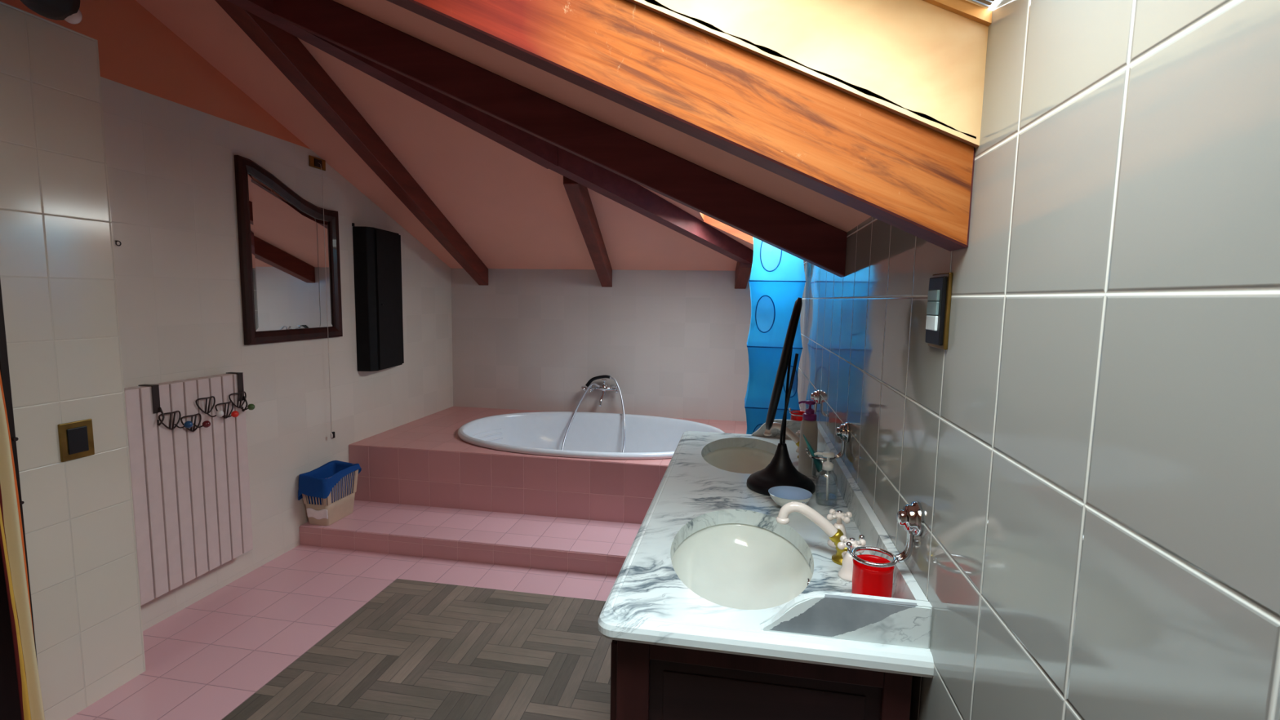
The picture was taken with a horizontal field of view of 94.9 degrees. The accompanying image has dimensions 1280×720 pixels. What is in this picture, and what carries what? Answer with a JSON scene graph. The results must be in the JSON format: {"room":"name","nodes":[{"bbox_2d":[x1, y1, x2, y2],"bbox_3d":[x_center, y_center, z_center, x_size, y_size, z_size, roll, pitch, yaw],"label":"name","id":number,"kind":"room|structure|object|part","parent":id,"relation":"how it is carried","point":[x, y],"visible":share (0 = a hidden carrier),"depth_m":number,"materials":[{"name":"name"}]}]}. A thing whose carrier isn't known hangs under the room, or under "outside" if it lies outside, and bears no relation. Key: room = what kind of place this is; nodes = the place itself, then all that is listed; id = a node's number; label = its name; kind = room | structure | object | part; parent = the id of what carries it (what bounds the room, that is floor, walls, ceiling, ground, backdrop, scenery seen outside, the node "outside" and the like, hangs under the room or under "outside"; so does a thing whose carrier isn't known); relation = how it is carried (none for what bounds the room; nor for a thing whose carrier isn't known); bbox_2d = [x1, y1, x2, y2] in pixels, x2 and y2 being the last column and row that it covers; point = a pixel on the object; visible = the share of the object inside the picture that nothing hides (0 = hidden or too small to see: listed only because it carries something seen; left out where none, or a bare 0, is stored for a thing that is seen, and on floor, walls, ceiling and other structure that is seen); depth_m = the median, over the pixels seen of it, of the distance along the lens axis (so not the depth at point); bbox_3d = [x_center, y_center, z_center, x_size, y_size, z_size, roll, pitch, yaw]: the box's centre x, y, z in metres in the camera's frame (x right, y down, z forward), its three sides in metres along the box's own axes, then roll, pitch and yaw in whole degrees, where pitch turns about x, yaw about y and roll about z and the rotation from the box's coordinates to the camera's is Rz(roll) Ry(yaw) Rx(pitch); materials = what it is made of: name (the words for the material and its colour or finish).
{"room":"bathroom","nodes":[
{"label":"bathroom","id":0,"kind":"room"},
{"bbox_2d":[0,0,146,719],"bbox_3d":[-2.305,0.195,0.654,0.370,2.278,3.040,2,6,10],"label":"wall","id":1,"kind":"structure","parent":0,"point":[58,277],"depth_m":1.93,"materials":[{"name":"beige tile"}]},
{"bbox_2d":[0,280,38,719],"bbox_3d":[-2.183,0.202,1.357,0.410,2.120,0.959,2,6,10],"label":"door","id":2,"kind":"structure","parent":1,"relation":"attached to","point":[10,708],"depth_m":1.86,"materials":[{"name":"brown wood"}]},
{"bbox_2d":[0,372,44,719],"bbox_3d":[-1.974,0.202,1.302,0.043,2.079,0.984,2,6,10],"label":"door frame","id":3,"kind":"structure","parent":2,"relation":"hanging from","point":[11,537],"depth_m":1.79,"materials":[{"name":"wood"}]},
{"bbox_2d":[20,0,82,24],"bbox_3d":[-1.839,-1.111,1.750,0.262,0.156,0.225,2,6,10],"label":"wall lamp","id":4,"kind":"object","parent":1,"relation":"attached to","point":[68,11],"visible":1,"depth_m":1.77,"materials":[{"name":"black metal"}]},
{"bbox_3d":[-1.774,-1.089,1.816,0.052,0.082,0.077,2,6,10],"label":"bulb","id":5,"kind":"part","parent":4,"relation":"part of","materials":[{"name":"white glass"}]},
{"bbox_2d":[57,418,94,462],"bbox_3d":[-1.885,0.268,1.967,0.012,0.126,0.100,2,6,10],"label":"wall switch","id":6,"kind":"object","parent":1,"relation":"attached to","point":[76,440],"visible":1,"depth_m":1.96,"materials":[{"name":"gold metal"}]},
{"bbox_2d":[0,0,453,631],"bbox_3d":[-1.935,-0.357,3.513,0.120,2.786,3.080,2,6,10],"label":"wall","id":7,"kind":"structure","parent":0,"point":[175,126],"depth_m":2.81,"materials":[{"name":"white paint"}]},
{"bbox_2d":[124,373,253,605],"bbox_3d":[-2.017,0.531,2.626,0.084,0.888,0.561,2,6,10],"label":"radiator","id":8,"kind":"object","parent":7,"relation":"attached to","point":[191,497],"visible":0.91,"depth_m":2.57,"materials":[{"name":"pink metal"}]},
{"bbox_3d":[-2.051,0.557,2.378,0.065,0.888,0.056,2,6,10],"label":"panel","id":9,"kind":"part","parent":8,"relation":"part of","materials":[{"name":"white metal"}]},
{"bbox_3d":[-2.040,0.550,2.439,0.065,0.888,0.056,2,6,10],"label":"panel","id":10,"kind":"part","parent":8,"relation":"part of","materials":[{"name":"white metal"}]},
{"bbox_3d":[-2.029,0.544,2.501,0.065,0.888,0.056,2,6,10],"label":"panel","id":11,"kind":"part","parent":8,"relation":"part of","materials":[{"name":"metal"}]},
{"bbox_3d":[-2.018,0.538,2.562,0.065,0.888,0.056,2,6,10],"label":"panel","id":12,"kind":"part","parent":8,"relation":"part of","materials":[{"name":"metal"}]},
{"bbox_3d":[-2.007,0.531,2.624,0.065,0.888,0.056,2,6,10],"label":"panel","id":13,"kind":"part","parent":8,"relation":"part of","materials":[{"name":"metal"}]},
{"bbox_2d":[137,372,254,431],"bbox_3d":[-1.959,0.195,2.632,0.124,0.228,0.454,2,6,10],"label":"hook rack","id":14,"kind":"object","parent":8,"relation":"hanging from","point":[155,388],"visible":1,"depth_m":2.60,"materials":[{"name":"brown metal"}]},
{"bbox_3d":[-1.934,0.277,2.516,0.031,0.031,0.031,2,6,10],"label":"ball knob","id":15,"kind":"part","parent":14,"relation":"part of","materials":[{"name":"blue plastic"}]},
{"bbox_3d":[-1.920,0.284,2.601,0.031,0.031,0.031,2,6,10],"label":"ball knob","id":16,"kind":"part","parent":14,"relation":"part of","materials":[{"name":"red plastic"}]},
{"bbox_3d":[-1.907,0.244,2.666,0.031,0.031,0.031,2,6,10],"label":"ball knob","id":17,"kind":"part","parent":14,"relation":"part of","materials":[{"name":"white plastic"}]},
{"bbox_3d":[-1.893,0.253,2.746,0.031,0.031,0.031,2,6,10],"label":"ball knob","id":18,"kind":"part","parent":14,"relation":"part of","materials":[{"name":"red plastic"}]},
{"bbox_3d":[-1.877,0.227,2.835,0.031,0.031,0.031,2,6,10],"label":"ball knob","id":19,"kind":"part","parent":14,"relation":"part of","materials":[{"name":"green plastic"}]},
{"bbox_3d":[-1.996,0.525,2.685,0.065,0.888,0.056,2,6,10],"label":"panel","id":20,"kind":"part","parent":8,"relation":"part of","materials":[{"name":"metal"}]},
{"bbox_3d":[-1.985,0.519,2.747,0.065,0.888,0.056,2,6,10],"label":"panel","id":21,"kind":"part","parent":8,"relation":"part of","materials":[{"name":"metal"}]},
{"bbox_3d":[-1.974,0.512,2.808,0.065,0.888,0.056,2,6,10],"label":"panel","id":22,"kind":"part","parent":8,"relation":"part of","materials":[{"name":"metal"}]},
{"bbox_3d":[-1.964,0.506,2.870,0.065,0.888,0.056,2,6,10],"label":"panel","id":23,"kind":"part","parent":8,"relation":"part of","materials":[{"name":"metal"}]},
{"bbox_2d":[234,155,342,345],"bbox_3d":[-1.898,-0.569,3.238,0.031,0.923,0.707,2,6,10],"label":"wall mirror","id":24,"kind":"object","parent":7,"relation":"attached to","point":[282,250],"visible":1,"depth_m":3.16,"materials":[{"name":"brown wood"}]},
{"bbox_2d":[247,173,333,332],"bbox_3d":[-1.906,-0.566,3.239,0.004,0.800,0.591,2,6,10],"label":"mirror glass","id":25,"kind":"object","parent":24,"relation":"attached to","point":[287,247],"depth_m":3.19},
{"bbox_2d":[308,155,333,438],"bbox_3d":[-1.861,-0.347,3.474,0.041,1.647,0.128,2,6,10],"label":"pull cord","id":26,"kind":"object","parent":7,"relation":"attached to","point":[315,162],"visible":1,"depth_m":3.42,"materials":[{"name":"white fabric"}]},
{"bbox_3d":[-1.864,-1.137,3.393,0.008,0.060,0.128,2,6,10],"label":"plate","id":27,"kind":"part","parent":26,"relation":"part of","materials":[{"name":"gold metal"}]},
{"bbox_3d":[-1.859,-0.351,3.467,0.024,1.586,0.010,2,6,10],"label":"pull cord","id":28,"kind":"part","parent":26,"relation":"part of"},
{"bbox_2d":[351,222,404,371],"bbox_3d":[-1.732,-0.415,3.958,0.130,0.945,0.424,2,6,10],"label":"upper cabinet","id":29,"kind":"object","parent":7,"relation":"attached to","point":[377,259],"visible":1,"depth_m":3.82,"materials":[{"name":"black paint"}]},
{"bbox_3d":[-1.695,-0.407,3.984,0.012,0.901,0.348,1,6,2],"label":"door","id":30,"kind":"part","parent":29,"relation":"part of","materials":[{"name":"black paint"}]},
{"bbox_2d":[66,544,617,719],"bbox_3d":[-1.257,1.258,2.078,4.100,0.100,6.180,2,6,10],"label":"floor","id":31,"kind":"structure","parent":0,"point":[203,660],"depth_m":2.60,"materials":[{"name":"pink tile"}]},
{"bbox_2d":[222,578,612,719],"bbox_3d":[-0.615,1.322,1.054,1.880,0.008,3.585,2,6,10],"label":"mat","id":32,"kind":"object","parent":31,"relation":"on","point":[416,650],"visible":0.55,"depth_m":2.29,"materials":[{"name":"brown wood"}]},
{"bbox_2d":[609,640,912,719],"bbox_3d":[0.309,0.840,1.798,0.549,0.826,1.480,2,6,10],"label":"vanity cabinet","id":33,"kind":"object","parent":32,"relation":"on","point":[649,682],"visible":0.43,"depth_m":1.05,"materials":[{"name":"brown wood"}]},
{"bbox_3d":[-0.024,0.857,1.305,0.020,0.700,0.355,2,6,10],"label":"door","id":34,"kind":"part","parent":33,"relation":"part of","materials":[{"name":"brown wood"}]},
{"bbox_3d":[0.211,0.895,1.080,0.402,0.699,0.011,2,6,10],"label":"panel","id":35,"kind":"part","parent":33,"relation":"part of","materials":[{"name":"brown wood"}]},
{"bbox_2d":[597,418,933,677],"bbox_3d":[0.329,0.437,1.752,0.562,0.240,1.550,2,6,10],"label":"countertop","id":36,"kind":"structure","parent":33,"relation":"on","point":[709,565],"depth_m":1.34,"materials":[{"name":"white marble with grey veins"}]},
{"bbox_2d":[702,446,774,473],"bbox_3d":[0.384,0.448,2.183,0.344,0.129,0.556,2,6,10],"label":"sink basin","id":37,"kind":"object","parent":36,"relation":"in","point":[740,460],"depth_m":2.39,"materials":[{"name":"white ceramic"}]},
{"bbox_2d":[671,523,812,609],"bbox_3d":[0.228,0.534,1.347,0.344,0.129,0.571,2,6,10],"label":"sink basin","id":38,"kind":"object","parent":36,"relation":"in","point":[736,566],"depth_m":1.50,"materials":[{"name":"white ceramic"}]},
{"bbox_2d":[746,297,815,496],"bbox_3d":[0.435,0.102,1.751,0.204,0.575,0.216,-2,7,-29],"label":"mirror","id":39,"kind":"object","parent":36,"relation":"on","point":[780,471],"visible":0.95,"depth_m":1.72,"materials":[{"name":"black glass"}]},
{"bbox_3d":[0.551,0.321,1.783,0.063,0.075,0.063,2,6,10],"label":"clear tumbler","id":40,"kind":"object","parent":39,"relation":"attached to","visible":0},
{"bbox_2d":[803,434,826,475],"bbox_3d":[0.530,0.290,1.783,0.072,0.119,0.049,2,6,10],"label":"toothpaste tube","id":41,"kind":"object","parent":40,"relation":"in","point":[818,464],"visible":0.91,"depth_m":1.77,"materials":[{"name":"teal plastic"}]},
{"bbox_2d":[764,422,799,457],"bbox_3d":[0.543,0.290,2.133,0.185,0.125,0.221,2,6,10],"label":"tap","id":42,"kind":"object","parent":36,"relation":"on","point":[794,437],"visible":0.3,"depth_m":2.12,"materials":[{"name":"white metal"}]},
{"bbox_3d":[0.518,0.265,2.130,0.135,0.076,0.029,2,6,10],"label":"spout","id":43,"kind":"part","parent":42,"relation":"part of","materials":[{"name":"beige ceramic"}]},
{"bbox_2d":[768,485,812,506],"bbox_3d":[0.412,0.384,1.615,0.117,0.041,0.117,2,6,10],"label":"bowl","id":44,"kind":"object","parent":36,"relation":"on","point":[781,495],"visible":0.68,"depth_m":1.65,"materials":[{"name":"blue ceramic"}]},
{"bbox_2d":[798,400,817,476],"bbox_3d":[0.545,0.252,1.915,0.066,0.245,0.057,2,6,10],"label":"lotion bottle","id":45,"kind":"object","parent":36,"relation":"on","point":[809,428],"visible":0.91,"depth_m":1.89,"materials":[{"name":"grey plastic"}]},
{"bbox_2d":[776,501,866,582],"bbox_3d":[0.394,0.376,1.296,0.185,0.125,0.221,2,6,10],"label":"tap","id":46,"kind":"object","parent":36,"relation":"on","point":[837,534],"visible":0.9,"depth_m":1.28,"materials":[{"name":"beige ceramic"}]},
{"bbox_3d":[0.369,0.351,1.293,0.135,0.076,0.029,2,6,10],"label":"spout","id":47,"kind":"part","parent":46,"relation":"part of","materials":[{"name":"beige ceramic"}]},
{"bbox_3d":[0.463,0.367,1.364,0.052,0.028,0.052,4,7,26],"label":"cross handle","id":48,"kind":"part","parent":46,"relation":"part of","materials":[{"name":"beige ceramic"}]},
{"bbox_3d":[0.435,0.383,1.207,0.052,0.028,0.052,4,7,26],"label":"cross handle","id":49,"kind":"part","parent":46,"relation":"part of","materials":[{"name":"beige ceramic"}]},
{"bbox_3d":[0.474,0.409,1.259,0.013,0.070,0.013,2,6,10],"label":"waste knob","id":50,"kind":"part","parent":46,"relation":"part of","materials":[{"name":"white ceramic"}]},
{"bbox_2d":[813,451,838,502],"bbox_3d":[0.520,0.330,1.644,0.067,0.147,0.058,2,6,10],"label":"soap dispenser","id":51,"kind":"object","parent":36,"relation":"on","point":[827,465],"visible":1,"depth_m":1.63,"materials":[{"name":"white plastic"}]},
{"bbox_2d":[300,500,641,557],"bbox_3d":[-0.540,1.028,3.350,2.780,0.112,0.452,2,6,10],"label":"step","id":52,"kind":"structure","parent":31,"relation":"on","point":[496,528],"depth_m":3.37,"materials":[{"name":"pink tile"}]},
{"bbox_2d":[302,469,358,525],"bbox_3d":[-1.826,0.794,3.469,0.180,0.290,0.296,2,6,10],"label":"waste bin","id":53,"kind":"object","parent":52,"relation":"on","point":[339,509],"depth_m":3.39,"materials":[{"name":"beige plastic"}]},
{"bbox_3d":[-1.841,0.879,3.350,0.135,0.068,0.014,2,6,10],"label":"tissue strip","id":54,"kind":"part","parent":53,"relation":"part of","materials":[{"name":"white paper"}]},
{"bbox_2d":[297,460,361,504],"bbox_3d":[-1.819,0.762,3.465,0.191,0.259,0.342,2,6,10],"label":"liner","id":55,"kind":"object","parent":53,"relation":"in","point":[318,482],"visible":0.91,"depth_m":3.37,"materials":[{"name":"blue fabric"}]},
{"bbox_2d":[305,492,355,525],"bbox_3d":[-1.828,0.874,3.477,0.155,0.128,0.258,2,6,10],"label":"tub","id":56,"kind":"object","parent":53,"relation":"in","point":[339,509],"depth_m":3.40,"materials":[{"name":"beige plastic"}]},
{"bbox_2d":[298,526,626,576],"bbox_3d":[-0.580,1.054,3.126,2.780,0.106,0.005,2,6,10],"label":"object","id":57,"kind":"structure","parent":52,"relation":"attached to","point":[597,564],"depth_m":3.19,"materials":[{"name":"tile"}]},
{"bbox_2d":[349,406,746,466],"bbox_3d":[-0.378,0.701,4.214,2.780,0.363,1.376,2,6,10],"label":"platform","id":58,"kind":"object","parent":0,"point":[437,431],"visible":0.25,"depth_m":4.05,"materials":[{"name":"tile"}]},
{"bbox_2d":[348,444,667,524],"bbox_3d":[-0.498,0.772,3.538,2.780,0.360,0.005,2,6,10],"label":"bathtub surround","id":59,"kind":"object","parent":58,"relation":"attached to","point":[597,491],"depth_m":3.59,"materials":[{"name":"tile"}]},
{"bbox_2d":[457,411,724,459],"bbox_3d":[-0.341,0.697,4.165,1.896,0.422,1.236,2,6,10],"label":"bathtub","id":60,"kind":"object","parent":58,"relation":"in","point":[593,435],"visible":0.53,"depth_m":4.63,"materials":[{"name":"white ceramic"}]},
{"bbox_2d":[561,374,625,452],"bbox_3d":[-0.357,0.504,4.549,0.488,0.719,0.542,2,6,10],"label":"shower","id":61,"kind":"object","parent":60,"relation":"on","point":[584,388],"visible":0.7,"depth_m":4.71,"materials":[{"name":"silver metal"}]},
{"bbox_2d":[135,0,977,271],"bbox_3d":[-0.811,-1.161,1.699,2.900,1.480,6.080,2,6,10],"label":"ceiling","id":62,"kind":"structure","parent":0,"point":[513,211],"depth_m":3.15,"materials":[{"name":"paint"}]},
{"bbox_2d":[214,0,488,285],"bbox_3d":[-1.426,-1.060,3.493,0.086,1.159,2.815,1,6,5],"label":"ceiling beam","id":63,"kind":"structure","parent":62,"relation":"attached to","point":[282,48],"depth_m":2.92,"materials":[{"name":"brown wood"}]},
{"bbox_2d":[226,0,753,264],"bbox_3d":[-0.517,-1.128,2.992,4.380,1.332,0.095,-4,8,-41],"label":"ceiling beam","id":64,"kind":"structure","parent":62,"relation":"attached to","point":[627,193],"depth_m":2.97,"materials":[{"name":"brown wood"}]},
{"bbox_2d":[273,0,847,277],"bbox_3d":[-0.681,-1.023,2.119,2.782,1.405,0.080,2,6,10],"label":"ceiling beam","id":65,"kind":"structure","parent":62,"relation":"attached to","point":[810,239],"depth_m":2.02,"materials":[{"name":"brown wood"}]},
{"bbox_2d":[563,176,612,287],"bbox_3d":[-0.325,-0.851,3.996,0.086,0.675,1.482,1,6,5],"label":"ceiling beam","id":66,"kind":"structure","parent":62,"relation":"attached to","point":[578,194],"depth_m":3.80,"materials":[{"name":"brown wood"}]},
{"bbox_2d":[386,0,975,251],"bbox_3d":[-0.870,-0.917,1.058,2.780,1.409,0.075,2,6,10],"label":"ceiling beam","id":67,"kind":"structure","parent":62,"relation":"attached to","point":[916,179],"depth_m":0.90,"materials":[{"name":"brown wood"}]},
{"bbox_2d":[699,212,753,244],"bbox_3d":[0.597,-0.804,3.211,0.620,0.484,1.000,2,6,10],"label":"window","id":68,"kind":"structure","parent":62,"relation":"attached to","point":[708,220],"depth_m":3.69,"materials":[{"name":"brown wood"}]},
{"bbox_2d":[734,262,751,288],"bbox_3d":[0.767,-0.674,4.371,0.086,0.281,0.399,1,6,5],"label":"ceiling beam","id":69,"kind":"structure","parent":62,"relation":"attached to","point":[743,270],"depth_m":4.34,"materials":[{"name":"brown wood"}]},
{"bbox_2d":[744,236,806,434],"bbox_3d":[0.698,-0.087,3.072,0.275,1.297,0.275,2,6,10],"label":"shower curtain","id":70,"kind":"object","parent":62,"relation":"hanging from","point":[777,279],"visible":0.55,"depth_m":2.96,"materials":[{"name":"blue"}]},
{"bbox_2d":[626,0,995,147],"bbox_3d":[0.032,-0.573,0.563,0.810,0.578,0.690,2,6,10],"label":"window","id":71,"kind":"structure","parent":62,"relation":"attached to","point":[924,61],"depth_m":0.84,"materials":[{"name":"brown wood"}]},
{"bbox_3d":[0.033,-0.653,0.555,0.810,0.418,0.690,2,6,10],"label":"frame","id":72,"kind":"part","parent":71,"relation":"part of","materials":[{"name":"brown wood"}]},
{"bbox_2d":[450,268,751,421],"bbox_3d":[-0.298,0.089,4.901,2.900,1.662,0.120,2,6,10],"label":"wall","id":73,"kind":"structure","parent":0,"point":[673,343],"depth_m":4.81,"materials":[{"name":"white paint"}]},
{"bbox_2d":[589,378,618,406],"bbox_3d":[-0.295,0.261,4.774,0.231,0.210,0.162,2,6,10],"label":"mixer","id":74,"kind":"object","parent":73,"relation":"attached to","point":[603,388],"visible":0.84,"depth_m":4.77,"materials":[{"name":"silver metal"}]},
{"bbox_3d":[-0.305,0.308,4.750,0.031,0.122,0.102,3,6,17],"label":"spout","id":75,"kind":"part","parent":74,"relation":"part of","materials":[{"name":"silver metal"}]},
{"bbox_3d":[-0.199,0.237,4.766,0.040,0.065,0.064,2,6,10],"label":"cross handle","id":76,"kind":"part","parent":74,"relation":"part of","materials":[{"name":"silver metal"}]},
{"bbox_2d":[797,0,1279,719],"bbox_3d":[0.700,0.355,1.699,0.180,1.840,6.100,2,6,10],"label":"wall","id":77,"kind":"structure","parent":0,"point":[1090,457],"depth_m":0.55,"materials":[{"name":"beige tile"}]},
{"bbox_2d":[788,389,820,416],"bbox_3d":[0.683,0.175,2.449,0.122,0.113,0.079,2,6,10],"label":"holder","id":78,"kind":"object","parent":77,"relation":"attached to","point":[815,396],"visible":0.64,"depth_m":2.42,"materials":[{"name":"silver metal"}]},
{"bbox_2d":[790,410,805,421],"bbox_3d":[0.666,0.264,2.461,0.071,0.093,0.071,2,6,10],"label":"tumbler","id":79,"kind":"object","parent":78,"relation":"in","point":[801,412],"visible":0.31,"depth_m":2.44,"materials":[{"name":"red plastic"}]},
{"bbox_3d":[0.723,0.201,2.445,0.026,0.064,0.019,2,6,10],"label":"arm","id":80,"kind":"part","parent":78,"relation":"part of","materials":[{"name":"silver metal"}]},
{"bbox_2d":[805,422,849,460],"bbox_3d":[0.563,0.240,1.772,0.122,0.113,0.079,2,6,10],"label":"holder","id":81,"kind":"object","parent":77,"relation":"attached to","point":[843,431],"visible":0.84,"depth_m":1.75,"materials":[{"name":"silver metal"}]},
{"bbox_3d":[0.603,0.266,1.769,0.026,0.064,0.019,2,6,10],"label":"arm","id":82,"kind":"part","parent":81,"relation":"part of","materials":[{"name":"silver metal"}]},
{"bbox_2d":[817,422,928,601],"bbox_3d":[0.597,0.364,1.697,0.020,0.073,1.455,2,6,10],"label":"backsplash","id":83,"kind":"structure","parent":77,"relation":"attached to","point":[904,586],"depth_m":1.38,"materials":[{"name":"grey tile"}]},
{"bbox_2d":[845,501,924,568],"bbox_3d":[0.437,0.307,1.062,0.122,0.113,0.079,2,6,10],"label":"holder","id":84,"kind":"object","parent":77,"relation":"attached to","point":[911,517],"visible":1,"depth_m":1.04,"materials":[{"name":"silver metal"}]},
{"bbox_2d":[851,554,894,597],"bbox_3d":[0.424,0.415,1.075,0.071,0.093,0.071,2,6,10],"label":"tumbler","id":85,"kind":"object","parent":84,"relation":"in","point":[866,580],"visible":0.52,"depth_m":1.05,"materials":[{"name":"red plastic"}]},
{"bbox_3d":[0.477,0.333,1.058,0.026,0.064,0.019,2,6,10],"label":"arm","id":86,"kind":"part","parent":84,"relation":"part of","materials":[{"name":"silver metal"}]},
{"bbox_2d":[925,272,952,350],"bbox_3d":[0.488,-0.081,0.967,0.016,0.122,0.086,2,6,10],"label":"wall switch","id":87,"kind":"object","parent":77,"relation":"attached to","point":[940,292],"visible":1,"depth_m":0.94,"materials":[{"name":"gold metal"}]}
]}

